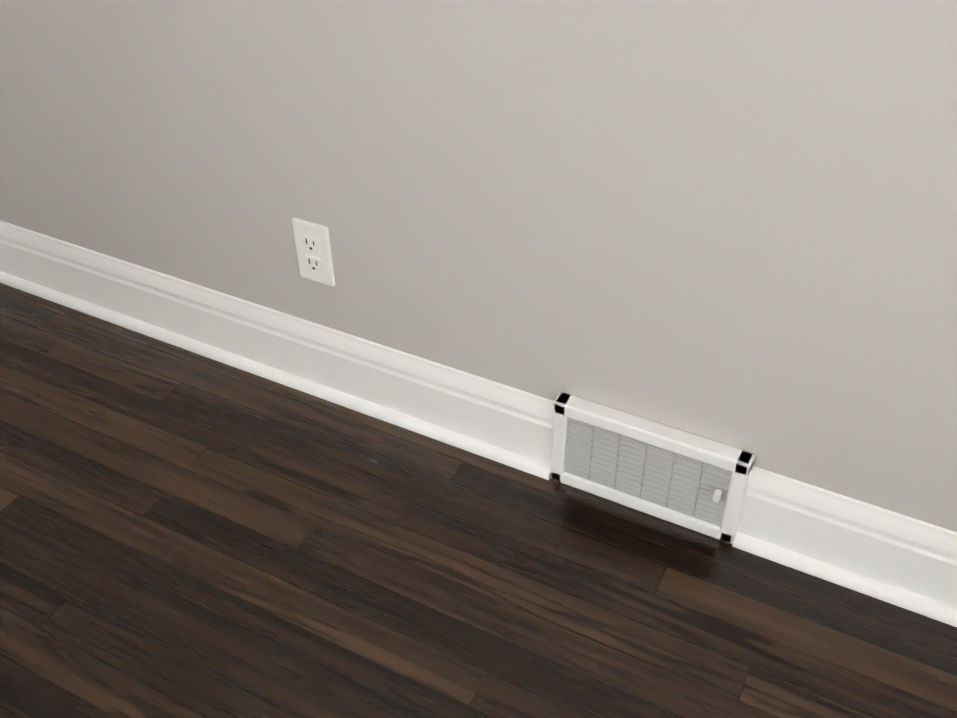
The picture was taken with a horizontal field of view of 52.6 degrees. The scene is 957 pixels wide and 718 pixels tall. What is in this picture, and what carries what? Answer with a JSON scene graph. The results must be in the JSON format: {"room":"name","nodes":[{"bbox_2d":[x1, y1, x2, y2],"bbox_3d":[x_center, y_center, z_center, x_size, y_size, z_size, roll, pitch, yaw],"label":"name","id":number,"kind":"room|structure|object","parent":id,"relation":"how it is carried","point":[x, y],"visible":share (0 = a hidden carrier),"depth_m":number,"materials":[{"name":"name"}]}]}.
{"room":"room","nodes":[
{"label":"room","id":0,"kind":"room"},
{"bbox_2d":[0,283,956,717],"bbox_3d":[-0.612,1.419,0.186,3.470,0.100,4.330,18,42,22],"label":"floor","id":1,"kind":"structure","parent":0,"point":[184,533],"depth_m":1.44,"materials":[{"name":"brown wood"}]},
{"bbox_2d":[0,0,956,531],"bbox_3d":[0.345,-0.743,0.828,3.470,2.440,0.140,18,42,22],"label":"wall","id":2,"kind":"structure","parent":0,"point":[730,222],"depth_m":1.33,"materials":[{"name":"paint"}]},
{"bbox_2d":[0,220,553,479],"bbox_3d":[-0.485,-0.058,1.823,1.372,0.146,0.032,18,42,22],"label":"baseboard","id":3,"kind":"structure","parent":2,"relation":"attached to","point":[493,420],"depth_m":1.76,"materials":[{"name":"paint"}]},
{"bbox_2d":[292,217,334,285],"bbox_3d":[-0.274,-0.175,1.603,0.070,0.114,0.008,18,42,22],"label":"electrical outlet","id":4,"kind":"object","parent":2,"relation":"attached to","point":[313,250],"visible":1,"depth_m":1.60,"materials":[{"name":"white plastic"}]},
{"bbox_2d":[550,392,754,543],"bbox_3d":[0.258,0.171,1.502,0.310,0.172,0.040,18,42,22],"label":"air vent","id":5,"kind":"object","parent":2,"relation":"in","point":[699,484],"visible":1,"depth_m":1.49,"materials":[{"name":"metal"}]},
{"bbox_2d":[732,466,956,626],"bbox_3d":[1.065,0.436,1.177,1.508,0.146,0.032,18,42,22],"label":"baseboard","id":6,"kind":"structure","parent":2,"relation":"attached to","point":[895,558],"depth_m":1.40,"materials":[{"name":"paint"}]}
]}

